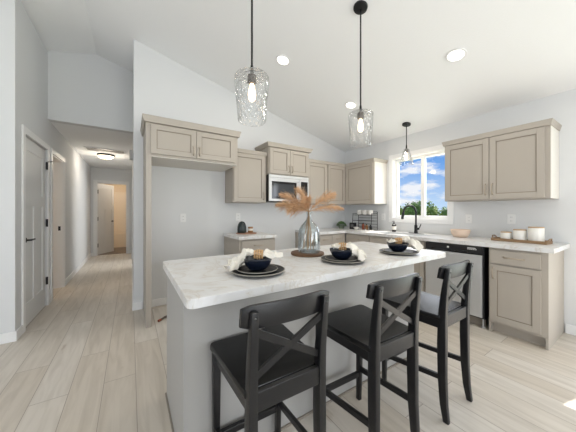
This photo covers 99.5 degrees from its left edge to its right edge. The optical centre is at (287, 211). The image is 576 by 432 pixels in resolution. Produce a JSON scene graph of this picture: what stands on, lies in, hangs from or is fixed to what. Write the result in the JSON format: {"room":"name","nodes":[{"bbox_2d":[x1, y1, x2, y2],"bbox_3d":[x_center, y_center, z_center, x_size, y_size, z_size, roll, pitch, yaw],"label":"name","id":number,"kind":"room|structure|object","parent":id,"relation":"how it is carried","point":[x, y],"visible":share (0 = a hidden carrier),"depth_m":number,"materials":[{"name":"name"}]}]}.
{"room":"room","nodes":[
{"label":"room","id":0,"kind":"room"},
{"bbox_2d":[0,0,90,333],"bbox_3d":[-4.076,-0.441,4.497,0.120,3.361,5.224,0,0,-33],"label":"wall","id":1,"kind":"structure","parent":0,"point":[23,54],"depth_m":2.45,"materials":[{"name":"white paint"}]},
{"bbox_2d":[21,125,52,333],"bbox_3d":[-2.950,0.180,2.875,0.115,2.120,0.970,0,0,-33],"label":"door","id":2,"kind":"structure","parent":1,"relation":"in","point":[32,155],"depth_m":2.82,"materials":[{"name":"white wood"}]},
{"bbox_2d":[50,147,65,301],"bbox_3d":[-3.538,0.180,3.677,0.136,2.120,0.845,0,0,-33],"label":"door","id":3,"kind":"structure","parent":1,"relation":"in","point":[57,167],"depth_m":3.95,"materials":[{"name":"white wood"}]},
{"bbox_2d":[50,253,90,302],"bbox_3d":[-4.324,1.192,5.006,0.014,0.095,4.100,0,0,-33],"label":"baseboard","id":4,"kind":"structure","parent":1,"relation":"attached to","point":[85,260],"depth_m":4.90,"materials":[{"name":"white wood"}]},
{"bbox_2d":[47,51,132,133],"bbox_3d":[-2.828,-1.760,3.558,1.200,1.059,0.114,0,0,-33],"label":"wall header","id":5,"kind":"structure","parent":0,"point":[85,90],"depth_m":3.49,"materials":[{"name":"white paint"}]},
{"bbox_2d":[91,167,131,252],"bbox_3d":[-5.069,-0.010,7.035,1.200,2.500,0.120,0,0,-33],"label":"wall","id":6,"kind":"structure","parent":0,"point":[97,173],"depth_m":6.96,"materials":[{"name":"white paint"}]},
{"bbox_2d":[93,180,129,255],"bbox_3d":[-5.225,0.180,7.277,0.840,2.120,0.725,0,0,-33],"label":"door","id":7,"kind":"structure","parent":6,"relation":"in","point":[103,195],"depth_m":7.17,"materials":[{"name":"white wood"}]},
{"bbox_2d":[99,183,125,191],"bbox_3d":[-5.645,-0.010,8.021,2.000,2.500,2.400,0,0,-33],"label":"wall","id":8,"kind":"structure","parent":0,"point":[117,187],"depth_m":8.96,"materials":[{"name":"beige paint"}]},
{"bbox_2d":[132,46,133,299],"bbox_3d":[-3.267,-0.457,5.235,0.120,3.394,4.860,0,0,-33],"label":"wall","id":9,"kind":"structure","parent":0,"point":[133,46],"depth_m":3.17,"materials":[{"name":"white paint"}]},
{"bbox_2d":[129,150,132,160],"bbox_3d":[-2.704,-0.970,4.205,0.050,0.180,0.130,0,0,-33],"label":"door chime","id":10,"kind":"object","parent":9,"relation":"attached to","point":[130,151],"visible":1,"depth_m":4.16,"materials":[{"name":"white plastic"}]},
{"bbox_2d":[132,286,133,310],"bbox_3d":[-2.163,1.192,3.398,0.014,0.095,0.844,0,0,-33],"label":"baseboard","id":11,"kind":"structure","parent":9,"relation":"attached to","point":[132,286],"depth_m":3.09,"materials":[{"name":"white wood"}]},
{"bbox_2d":[134,40,344,308],"bbox_3d":[-0.409,-0.469,4.114,3.710,3.419,0.120,0,0,-33],"label":"wall","id":12,"kind":"structure","parent":0,"point":[163,87],"depth_m":3.45,"materials":[{"name":"white paint"}]},
{"bbox_2d":[134,297,166,310],"bbox_3d":[-0.902,1.192,3.717,2.450,0.095,0.014,0,0,-33],"label":"baseboard","id":13,"kind":"structure","parent":12,"relation":"attached to","point":[161,301],"depth_m":3.17,"materials":[{"name":"white wood"}]},
{"bbox_2d":[180,214,185,221],"bbox_3d":[-1.448,0.090,3.368,0.074,0.116,0.008,0,0,-33],"label":"wall outlet","id":14,"kind":"object","parent":12,"relation":"attached to","point":[182,216],"visible":1,"depth_m":3.37,"materials":[{"name":"white plastic"}]},
{"bbox_2d":[140,113,240,171],"bbox_3d":[-1.235,-0.809,3.114,1.095,0.431,0.663,0,0,-33],"label":"upper cabinet","id":15,"kind":"object","parent":12,"relation":"attached to","point":[173,143],"visible":1,"depth_m":2.85,"materials":[{"name":"beige wood"}]},
{"bbox_2d":[236,213,239,220],"bbox_3d":[-0.777,0.085,3.801,0.074,0.116,0.008,0,0,-33],"label":"wall outlet","id":16,"kind":"object","parent":12,"relation":"attached to","point":[237,214],"visible":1,"depth_m":3.80,"materials":[{"name":"white plastic"}]},
{"bbox_2d":[225,148,266,203],"bbox_3d":[-0.639,-0.507,3.664,0.555,0.755,0.383,0,0,-33],"label":"upper cabinet","id":17,"kind":"object","parent":12,"relation":"attached to","point":[245,182],"visible":0.79,"depth_m":3.54,"materials":[{"name":"brown wood"}]},
{"bbox_2d":[255,141,312,177],"bbox_3d":[-0.065,-0.797,3.992,0.845,0.465,0.454,0,0,-33],"label":"upper cabinet","id":18,"kind":"object","parent":12,"relation":"attached to","point":[281,159],"visible":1,"depth_m":3.80,"materials":[{"name":"brown wood"}]},
{"bbox_2d":[266,174,308,202],"bbox_3d":[-0.066,-0.355,3.994,0.742,0.410,0.444,0,0,-33],"label":"microwave","id":19,"kind":"object","parent":18,"relation":"attached to","point":[275,184],"visible":0.7,"depth_m":3.77,"materials":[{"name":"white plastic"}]},
{"bbox_2d":[297,159,344,204],"bbox_3d":[0.618,-0.507,4.474,0.910,0.755,0.383,0,0,-33],"label":"upper cabinet","id":20,"kind":"object","parent":12,"relation":"attached to","point":[323,175],"visible":0.75,"depth_m":4.33,"materials":[{"name":"brown wood"}]},
{"bbox_2d":[0,247,575,431],"bbox_3d":[-1.980,1.284,3.155,7.690,0.112,14.550,0,0,-33],"label":"floor","id":21,"kind":"structure","parent":0,"point":[87,361],"depth_m":1.82,"materials":[{"name":"brown wood"}]},
{"bbox_2d":[114,192,125,247],"bbox_3d":[-6.032,0.259,8.619,1.787,1.938,0.765,0,0,-33],"label":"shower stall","id":22,"kind":"object","parent":21,"relation":"on","point":[119,197],"visible":0.16,"depth_m":8.93,"materials":[{"name":"beige plastic"}]},
{"bbox_2d":[114,231,125,247],"bbox_3d":[-6.027,0.984,8.614,1.760,0.488,0.750,0,0,-33],"label":"tub","id":23,"kind":"object","parent":22,"relation":"in","point":[119,236],"depth_m":8.35,"materials":[{"name":"beige plastic"}]},
{"bbox_2d":[143,155,150,327],"bbox_3d":[-1.656,0.321,2.866,0.052,1.838,0.623,0,0,-33],"label":"end panel","id":24,"kind":"object","parent":21,"relation":"on","point":[147,162],"visible":1,"depth_m":2.61,"materials":[{"name":"beige wood"}]},
{"bbox_2d":[224,236,274,254],"bbox_3d":[-0.559,0.804,3.549,0.535,0.872,0.663,0,0,-33],"label":"base cabinet","id":25,"kind":"object","parent":21,"relation":"on","point":[231,246],"visible":0.2,"depth_m":3.33,"materials":[{"name":"beige wood"}]},
{"bbox_2d":[223,232,276,239],"bbox_3d":[-0.566,0.346,3.554,0.570,0.041,0.648,0,0,-33],"label":"countertop","id":26,"kind":"structure","parent":25,"relation":"on","point":[259,235],"depth_m":3.33,"materials":[{"name":"stone"}]},
{"bbox_3d":[-0.614,0.319,3.602,0.300,0.012,0.300,0,0,-33],"label":"serving board","id":27,"kind":"object","parent":26,"relation":"on","visible":0},
{"bbox_2d":[237,221,245,232],"bbox_3d":[-0.678,0.228,3.584,0.134,0.170,0.134,0,0,-33],"label":"jar","id":28,"kind":"object","parent":27,"relation":"on","point":[241,228],"visible":0.98,"depth_m":3.53,"materials":[{"name":"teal ceramic"}]},
{"bbox_2d":[248,227,252,232],"bbox_3d":[-0.559,0.271,3.637,0.078,0.085,0.078,0,0,-33],"label":"cup","id":29,"kind":"object","parent":27,"relation":"on","point":[250,229],"visible":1,"depth_m":3.60,"materials":[{"name":"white ceramic"}]},
{"bbox_2d":[210,290,328,431],"bbox_3d":[-0.091,0.778,1.070,0.396,0.924,0.444,0,0,-31],"label":"bar stool","id":30,"kind":"object","parent":21,"relation":"on","point":[268,366],"visible":1,"depth_m":0.95,"materials":[{"name":"black wood"}]},
{"bbox_2d":[165,264,413,431],"bbox_3d":[0.136,0.811,1.890,1.885,0.858,0.670,0,0,-33],"label":"kitchen island","id":31,"kind":"object","parent":21,"relation":"on","point":[191,333],"visible":0.24,"depth_m":1.32,"materials":[{"name":"paint"}]},
{"bbox_2d":[163,241,445,308],"bbox_3d":[0.235,0.360,1.858,2.044,0.041,0.880,0,0,-33],"label":"island countertop","id":32,"kind":"structure","parent":31,"relation":"on","point":[200,282],"depth_m":1.38,"materials":[{"name":"stone"}]},
{"bbox_2d":[232,264,284,276],"bbox_3d":[-0.165,0.330,1.363,0.296,0.020,0.296,0,0,-33],"label":"dinner plate","id":33,"kind":"object","parent":32,"relation":"on","point":[280,269],"visible":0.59,"depth_m":1.29,"materials":[{"name":"black ceramic"}]},
{"bbox_2d":[224,248,283,270],"bbox_3d":[-0.194,0.269,1.373,0.322,0.129,0.146,0,0,-13],"label":"napkin","id":34,"kind":"object","parent":33,"relation":"on","point":[235,263],"visible":0.91,"depth_m":1.33,"materials":[{"name":"beige fabric"}]},
{"bbox_2d":[253,249,262,259],"bbox_3d":[-0.165,0.239,1.363,0.053,0.058,0.061,0,0,-3],"label":"napkin ring","id":35,"kind":"object","parent":34,"relation":"on","point":[257,255],"visible":0.98,"depth_m":1.34,"materials":[{"name":"beige wicker"}]},
{"bbox_2d":[237,264,277,273],"bbox_3d":[-0.170,0.324,1.364,0.226,0.016,0.226,0,0,-33],"label":"salad plate","id":36,"kind":"object","parent":33,"relation":"on","point":[271,268],"visible":0.66,"depth_m":1.34,"materials":[{"name":"black ceramic"}]},
{"bbox_2d":[244,255,271,270],"bbox_3d":[-0.170,0.290,1.364,0.166,0.069,0.166,0,0,-33],"label":"bowl","id":37,"kind":"object","parent":36,"relation":"on","point":[253,264],"visible":0.85,"depth_m":1.31,"materials":[{"name":"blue ceramic"}]},
{"bbox_2d":[291,250,323,256],"bbox_3d":[0.153,0.330,1.931,0.262,0.018,0.262,0,0,-33],"label":"round board","id":38,"kind":"object","parent":32,"relation":"on","point":[297,253],"visible":0.76,"depth_m":1.84,"materials":[{"name":"brown wood"}]},
{"bbox_2d":[298,217,319,253],"bbox_3d":[0.166,0.162,1.930,0.176,0.318,0.176,0,0,-33],"label":"glass vase","id":39,"kind":"object","parent":38,"relation":"on","point":[308,251],"visible":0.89,"depth_m":1.92,"materials":[{"name":"clear glass"}]},
{"bbox_2d":[279,190,308,243],"bbox_3d":[0.042,0.055,1.937,0.249,0.486,0.121,0,0,1],"label":"plume","id":40,"kind":"object","parent":39,"relation":"in","point":[282,194],"visible":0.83,"depth_m":1.93,"materials":[{"name":"brown plant"}]},
{"bbox_2d":[275,197,313,248],"bbox_3d":[0.037,0.086,1.904,0.314,0.426,0.137,0,0,-29],"label":"plume","id":41,"kind":"object","parent":39,"relation":"in","point":[281,204],"visible":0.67,"depth_m":1.87,"materials":[{"name":"brown plant"}]},
{"bbox_2d":[284,200,308,249],"bbox_3d":[0.078,0.102,1.823,0.140,0.394,0.296,0,0,38],"label":"plume","id":42,"kind":"object","parent":39,"relation":"in","point":[293,208],"visible":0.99,"depth_m":1.79,"materials":[{"name":"brown plant"}]},
{"bbox_2d":[294,186,310,249],"bbox_3d":[0.103,0.035,1.963,0.167,0.526,0.121,0,0,7],"label":"plume","id":43,"kind":"object","parent":39,"relation":"in","point":[298,191],"visible":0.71,"depth_m":1.94,"materials":[{"name":"brown plant"}]},
{"bbox_2d":[298,191,313,248],"bbox_3d":[0.147,0.072,1.851,0.136,0.453,0.170,0,0,18],"label":"plume","id":44,"kind":"object","parent":39,"relation":"in","point":[306,200],"visible":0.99,"depth_m":1.83,"materials":[{"name":"brown plant"}]},
{"bbox_2d":[308,188,335,247],"bbox_3d":[0.291,0.045,1.991,0.275,0.507,0.144,0,0,-12],"label":"plume","id":45,"kind":"object","parent":39,"relation":"in","point":[329,195],"visible":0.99,"depth_m":1.97,"materials":[{"name":"brown plant"}]},
{"bbox_2d":[310,203,344,236],"bbox_3d":[0.321,0.109,2.014,0.353,0.379,0.105,0,0,-23],"label":"plume","id":46,"kind":"object","parent":39,"relation":"in","point":[330,206],"visible":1,"depth_m":2.00,"materials":[{"name":"brown plant"}]},
{"bbox_2d":[321,255,364,263],"bbox_3d":[0.374,0.330,1.675,0.296,0.020,0.296,0,0,-33],"label":"dinner plate","id":47,"kind":"object","parent":32,"relation":"on","point":[322,257],"visible":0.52,"depth_m":1.60,"materials":[{"name":"black ceramic"}]},
{"bbox_2d":[325,255,357,261],"bbox_3d":[0.369,0.324,1.676,0.226,0.016,0.226,0,0,-33],"label":"salad plate","id":48,"kind":"object","parent":47,"relation":"on","point":[329,257],"visible":0.72,"depth_m":1.66,"materials":[{"name":"black ceramic"}]},
{"bbox_2d":[329,247,351,259],"bbox_3d":[0.369,0.290,1.676,0.166,0.069,0.166,0,0,-33],"label":"bowl","id":49,"kind":"object","parent":48,"relation":"on","point":[346,254],"visible":0.86,"depth_m":1.62,"materials":[{"name":"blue ceramic"}]},
{"bbox_2d":[331,242,366,260],"bbox_3d":[0.414,0.276,1.666,0.238,0.150,0.142,0,0,15],"label":"napkin","id":50,"kind":"object","parent":47,"relation":"on","point":[361,255],"visible":0.96,"depth_m":1.63,"materials":[{"name":"beige fabric"}]},
{"bbox_2d":[339,242,345,250],"bbox_3d":[0.374,0.239,1.675,0.053,0.058,0.061,0,0,15],"label":"napkin ring","id":51,"kind":"object","parent":50,"relation":"attached to","point":[341,242],"visible":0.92,"depth_m":1.66,"materials":[{"name":"beige wicker"}]},
{"bbox_2d":[379,248,417,254],"bbox_3d":[0.900,0.330,1.990,0.296,0.020,0.296,0,0,-33],"label":"dinner plate","id":52,"kind":"object","parent":32,"relation":"on","point":[381,250],"visible":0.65,"depth_m":1.93,"materials":[{"name":"black ceramic"}]},
{"bbox_2d":[383,248,412,253],"bbox_3d":[0.895,0.324,1.991,0.226,0.016,0.226,0,0,-33],"label":"salad plate","id":53,"kind":"object","parent":52,"relation":"on","point":[385,249],"visible":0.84,"depth_m":1.98,"materials":[{"name":"black ceramic"}]},
{"bbox_2d":[387,242,408,251],"bbox_3d":[0.895,0.290,1.991,0.166,0.069,0.166,0,0,-33],"label":"bowl","id":54,"kind":"object","parent":53,"relation":"on","point":[394,247],"visible":0.94,"depth_m":1.94,"materials":[{"name":"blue ceramic"}]},
{"bbox_2d":[386,236,422,252],"bbox_3d":[0.941,0.261,1.981,0.264,0.135,0.151,0,0,13],"label":"napkin","id":55,"kind":"object","parent":52,"relation":"on","point":[415,244],"visible":0.89,"depth_m":1.94,"materials":[{"name":"beige fabric"}]},
{"bbox_2d":[395,237,401,243],"bbox_3d":[0.900,0.239,1.990,0.053,0.058,0.061,0,0,13],"label":"napkin ring","id":56,"kind":"object","parent":55,"relation":"attached to","point":[397,239],"visible":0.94,"depth_m":1.97,"materials":[{"name":"beige wicker"}]},
{"bbox_2d":[295,232,344,247],"bbox_3d":[0.574,0.804,4.280,0.625,0.872,0.663,0,0,-33],"label":"base cabinet","id":57,"kind":"object","parent":21,"relation":"on","point":[325,239],"visible":0.3,"depth_m":4.06,"materials":[{"name":"wood"}]},
{"bbox_2d":[295,227,569,253],"bbox_3d":[1.493,0.346,3.430,1.250,0.041,3.088,0,0,-33],"label":"countertop","id":58,"kind":"structure","parent":57,"relation":"on","point":[553,248],"depth_m":2.84,"materials":[{"name":"stone"}]},
{"bbox_2d":[336,221,346,228],"bbox_3d":[1.033,0.254,4.711,0.209,0.144,0.209,0,0,-33],"label":"potted plant","id":59,"kind":"object","parent":58,"relation":"on","point":[342,223],"visible":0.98,"depth_m":4.67,"materials":[{"name":"green plant"}]},
{"bbox_2d":[349,222,355,228],"bbox_3d":[1.198,0.266,4.508,0.062,0.120,0.110,0,0,-43],"label":"box","id":60,"kind":"object","parent":58,"relation":"on","point":[351,225],"visible":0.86,"depth_m":4.48,"materials":[{"name":"black metal"}]},
{"bbox_2d":[352,212,377,229],"bbox_3d":[1.378,0.164,4.397,0.181,0.326,0.431,0,0,-33],"label":"mug rack","id":61,"kind":"object","parent":58,"relation":"on","point":[358,220],"visible":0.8,"depth_m":4.39,"materials":[{"name":"black metal"}]},
{"bbox_2d":[392,222,395,231],"bbox_3d":[1.701,0.237,3.925,0.077,0.176,0.068,0,0,2],"label":"soap bottle","id":62,"kind":"object","parent":58,"relation":"on","point":[393,224],"visible":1,"depth_m":3.90,"materials":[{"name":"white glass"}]},
{"bbox_2d":[375,231,427,235],"bbox_3d":[1.653,0.410,3.564,0.326,0.181,0.706,0,0,-33],"label":"sink","id":63,"kind":"object","parent":58,"relation":"in","point":[385,232],"visible":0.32,"depth_m":3.60,"materials":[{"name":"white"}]},
{"bbox_2d":[401,205,420,233],"bbox_3d":[1.778,0.112,3.569,0.277,0.427,0.240,0,0,-13],"label":"faucet","id":64,"kind":"object","parent":58,"relation":"on","point":[416,228],"visible":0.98,"depth_m":3.57,"materials":[{"name":"black metal"}]},
{"bbox_2d":[450,229,470,237],"bbox_3d":[2.190,0.277,3.100,0.212,0.098,0.212,0,0,-33],"label":"bowl","id":65,"kind":"object","parent":58,"relation":"on","point":[462,233],"visible":0.98,"depth_m":3.03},
{"bbox_2d":[491,235,552,244],"bbox_3d":[2.482,0.297,2.611,0.170,0.057,0.474,0,0,-29],"label":"wooden tray","id":66,"kind":"object","parent":58,"relation":"on","point":[547,242],"visible":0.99,"depth_m":2.53,"materials":[{"name":"brown wood"}]},
{"bbox_2d":[500,231,511,238],"bbox_3d":[2.424,0.269,2.711,0.096,0.092,0.096,0,0,-33],"label":"canister","id":67,"kind":"object","parent":66,"relation":"on","point":[504,234],"visible":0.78,"depth_m":2.68,"materials":[{"name":"white ceramic"}]},
{"bbox_2d":[513,229,526,239],"bbox_3d":[2.481,0.253,2.612,0.108,0.125,0.108,0,0,-33],"label":"canister","id":68,"kind":"object","parent":66,"relation":"on","point":[519,234],"visible":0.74,"depth_m":2.57,"materials":[{"name":"white ceramic"}]},
{"bbox_2d":[528,227,544,241],"bbox_3d":[2.544,0.236,2.502,0.122,0.158,0.122,0,0,-33],"label":"canister","id":69,"kind":"object","parent":66,"relation":"on","point":[534,233],"visible":0.8,"depth_m":2.46,"materials":[{"name":"white ceramic"}]},
{"bbox_2d":[346,233,369,242],"bbox_3d":[1.370,0.804,4.160,0.661,0.872,0.500,0,0,-33],"label":"base cabinet","id":70,"kind":"object","parent":21,"relation":"on","point":[350,237],"visible":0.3,"depth_m":3.99,"materials":[{"name":"wood"}]},
{"bbox_2d":[315,273,422,431],"bbox_3d":[0.433,0.778,1.350,0.396,0.924,0.444,0,0,-31],"label":"bar stool","id":71,"kind":"object","parent":21,"relation":"on","point":[373,336],"visible":0.8,"depth_m":1.24,"materials":[{"name":"black wood"}]},
{"bbox_2d":[370,235,426,291],"bbox_3d":[1.736,0.804,3.587,0.655,0.872,0.855,0,0,-33],"label":"base cabinet","id":72,"kind":"object","parent":21,"relation":"on","point":[420,268],"visible":0.07,"depth_m":3.13,"materials":[{"name":"brown"}]},
{"bbox_2d":[382,260,473,424],"bbox_3d":[0.952,0.778,1.685,0.396,0.924,0.444,0,0,-33],"label":"bar stool","id":73,"kind":"object","parent":21,"relation":"on","point":[441,312],"visible":0.7,"depth_m":1.55,"materials":[{"name":"black wood"}]},
{"bbox_2d":[426,241,488,328],"bbox_3d":[2.135,0.806,2.963,0.620,0.868,0.596,0,0,-33],"label":"dishwasher","id":74,"kind":"object","parent":21,"relation":"on","point":[455,253],"visible":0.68,"depth_m":2.65,"materials":[{"name":"silver metal"}]},
{"bbox_2d":[489,247,563,350],"bbox_3d":[2.437,0.804,2.505,0.661,0.872,0.430,0,0,-33],"label":"base cabinet","id":75,"kind":"object","parent":21,"relation":"on","point":[526,288],"visible":1,"depth_m":2.33,"materials":[{"name":"beige wood"}]},
{"bbox_2d":[21,0,575,169],"bbox_3d":[-1.472,-1.792,2.413,7.640,1.196,12.750,0,0,-33],"label":"ceiling","id":76,"kind":"structure","parent":0,"point":[519,51],"depth_m":2.67,"materials":[{"name":"white paint"}]},
{"bbox_2d":[83,146,125,153],"bbox_3d":[-3.658,-1.224,4.900,0.660,0.011,0.300,0,0,-33],"label":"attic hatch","id":77,"kind":"object","parent":76,"relation":"in","point":[85,147],"visible":1,"depth_m":4.88,"materials":[{"name":"white"}]},
{"bbox_2d":[97,153,114,159],"bbox_3d":[-3.937,-1.175,5.279,0.320,0.110,0.320,0,0,-33],"label":"flush ceiling light","id":78,"kind":"object","parent":76,"relation":"attached to","point":[105,156],"visible":1,"depth_m":5.19,"materials":[{"name":"white glass"}]},
{"bbox_2d":[234,0,268,126],"bbox_3d":[-0.228,-1.291,1.542,0.216,1.453,0.216,0,0,-33],"label":"pendant lamp","id":79,"kind":"object","parent":76,"relation":"hanging from","point":[251,80],"visible":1,"depth_m":1.53,"materials":[{"name":"clear glass"}]},
{"bbox_2d":[247,73,256,84],"bbox_3d":[-0.228,-0.839,1.542,0.058,0.063,0.058,0,0,-33],"label":"socket","id":80,"kind":"object","parent":79,"relation":"attached to","point":[251,80],"depth_m":1.52,"materials":[{"name":"grey metal"}]},
{"bbox_2d":[276,54,289,65],"bbox_3d":[-0.059,-1.784,2.880,0.170,0.049,0.175,0,0,-27],"label":"recessed light","id":81,"kind":"object","parent":76,"relation":"in","point":[281,59],"visible":1,"depth_m":2.87,"materials":[{"name":"white"}]},
{"bbox_2d":[277,56,287,64],"bbox_3d":[-0.059,-1.786,2.880,0.134,0.003,0.134,17,-9,-32],"label":"diffuser","id":82,"kind":"object","parent":81,"relation":"attached to","point":[282,60],"depth_m":2.88,"materials":[{"name":"white plastic"}]},
{"bbox_2d":[345,101,356,108],"bbox_3d":[0.893,-1.506,3.459,0.170,0.049,0.175,0,0,-27],"label":"recessed light","id":83,"kind":"object","parent":76,"relation":"in","point":[350,105],"visible":1,"depth_m":3.46,"materials":[{"name":"white"}]},
{"bbox_2d":[346,103,355,107],"bbox_3d":[0.893,-1.508,3.459,0.134,0.003,0.134,17,-9,-32],"label":"diffuser","id":84,"kind":"object","parent":83,"relation":"attached to","point":[348,105],"depth_m":3.46,"materials":[{"name":"white plastic"}]},
{"bbox_2d":[348,0,373,147],"bbox_3d":[0.622,-1.163,2.090,0.210,1.205,0.210,0,0,-33],"label":"pendant lamp","id":85,"kind":"object","parent":76,"relation":"hanging from","point":[360,7],"visible":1,"depth_m":2.08,"materials":[{"name":"black metal"}]},
{"bbox_2d":[357,111,363,119],"bbox_3d":[0.622,-0.824,2.090,0.058,0.063,0.058,0,0,-33],"label":"socket","id":86,"kind":"object","parent":85,"relation":"attached to","point":[360,115],"depth_m":2.07,"materials":[{"name":"grey metal"}]},
{"bbox_2d":[400,122,413,163],"bbox_3d":[1.765,-1.005,3.634,0.188,0.621,0.188,0,0,-33],"label":"pendant lamp","id":87,"kind":"object","parent":76,"relation":"hanging from","point":[406,150],"visible":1,"depth_m":3.62,"materials":[{"name":"black metal"}]},
{"bbox_2d":[445,48,466,62],"bbox_3d":[1.619,-1.504,2.350,0.170,0.049,0.175,0,0,-27],"label":"recessed light","id":88,"kind":"object","parent":76,"relation":"in","point":[457,54],"visible":1,"depth_m":2.35,"materials":[{"name":"white plastic"}]},
{"bbox_2d":[448,50,464,60],"bbox_3d":[1.618,-1.505,2.350,0.134,0.003,0.134,17,-9,-32],"label":"diffuser","id":89,"kind":"object","parent":88,"relation":"attached to","point":[453,55],"depth_m":2.35,"materials":[{"name":"white plastic"}]},
{"bbox_2d":[345,88,575,331],"bbox_3d":[3.111,-0.011,2.207,0.140,2.501,7.140,0,0,-33],"label":"wall","id":90,"kind":"structure","parent":0,"point":[558,216],"depth_m":2.84,"materials":[{"name":"white paint"}]},
{"bbox_2d":[345,158,387,204],"bbox_3d":[1.381,-0.507,4.396,0.391,0.755,0.682,0,0,-33],"label":"upper cabinet","id":91,"kind":"object","parent":90,"relation":"attached to","point":[365,180],"visible":0.99,"depth_m":4.21,"materials":[{"name":"brown wood"}]},
{"bbox_2d":[389,145,453,224],"bbox_3d":[2.066,-0.388,3.812,0.156,1.135,1.000,0,0,-33],"label":"window","id":92,"kind":"structure","parent":90,"relation":"in","point":[394,160],"depth_m":3.84,"materials":[{"name":"white"}]},
{"bbox_2d":[466,214,471,222],"bbox_3d":[2.377,0.097,3.207,0.008,0.116,0.074,0,0,-33],"label":"wall outlet","id":93,"kind":"object","parent":90,"relation":"attached to","point":[468,216],"visible":1,"depth_m":3.20,"materials":[{"name":"white plastic"}]},
{"bbox_2d":[442,118,561,201],"bbox_3d":[2.394,-0.510,2.825,0.391,0.760,0.984,0,0,-33],"label":"upper cabinet","id":94,"kind":"object","parent":90,"relation":"attached to","point":[520,162],"visible":1,"depth_m":2.62,"materials":[{"name":"brown wood"}]},
{"bbox_2d":[507,214,515,223],"bbox_3d":[2.608,0.088,2.849,0.008,0.116,0.074,0,0,-33],"label":"wall outlet","id":95,"kind":"object","parent":90,"relation":"attached to","point":[511,218],"visible":1,"depth_m":2.85,"materials":[{"name":"white plastic"}]},
{"bbox_2d":[565,324,575,335],"bbox_3d":[2.960,1.192,2.297,0.014,0.095,0.465,0,0,-33],"label":"baseboard","id":96,"kind":"structure","parent":90,"relation":"attached to","point":[569,329],"depth_m":2.46,"materials":[{"name":"white wood"}]},
{"bbox_3d":[-3.814,-0.446,1.626,2.550,3.371,0.114,0,0,-33],"label":"wall","id":97,"kind":"structure","parent":0,"visible":0},
{"bbox_2d":[0,325,22,343],"bbox_3d":[-3.765,1.192,1.673,2.684,0.095,0.168,0,0,-33],"label":"baseboard","id":98,"kind":"structure","parent":97,"relation":"attached to","point":[9,337],"depth_m":2.31,"materials":[{"name":"white wood"}]},
{"label":"outside","id":99,"kind":"structure","parent":0,"visible":0},
{"bbox_3d":[34.048,1.940,33.839,86.100,0.200,140.000,0,0,-33],"label":"ground","id":100,"kind":"structure","parent":99,"visible":0},
{"bbox_2d":[402,200,436,214],"bbox_3d":[10.324,0.472,19.317,2.410,2.748,2.026,0,0,19],"label":"leafy tree","id":101,"kind":"object","parent":100,"relation":"on","point":[409,210],"visible":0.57,"depth_m":19.04,"materials":[{"name":"green plant"}]},
{"bbox_2d":[418,208,442,215],"bbox_3d":[11.155,0.800,18.643,3.396,2.095,2.710,0,0,-43],"label":"leafy tree","id":102,"kind":"object","parent":100,"relation":"on","point":[436,210],"visible":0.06,"depth_m":18.58,"materials":[{"name":"green plant"}]},
{"bbox_2d":[426,206,446,214],"bbox_3d":[11.865,0.655,20.329,2.494,2.384,3.221,0,0,-14],"label":"leafy tree","id":103,"kind":"object","parent":100,"relation":"on","point":[431,206],"visible":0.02,"depth_m":20.51,"materials":[{"name":"green plant"}]},
{"bbox_2d":[435,206,446,215],"bbox_3d":[12.093,0.719,17.785,2.204,2.256,2.219,0,0,0],"label":"leafy tree","id":104,"kind":"object","parent":100,"relation":"on","point":[444,213],"visible":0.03,"depth_m":17.98,"materials":[{"name":"green plant"}]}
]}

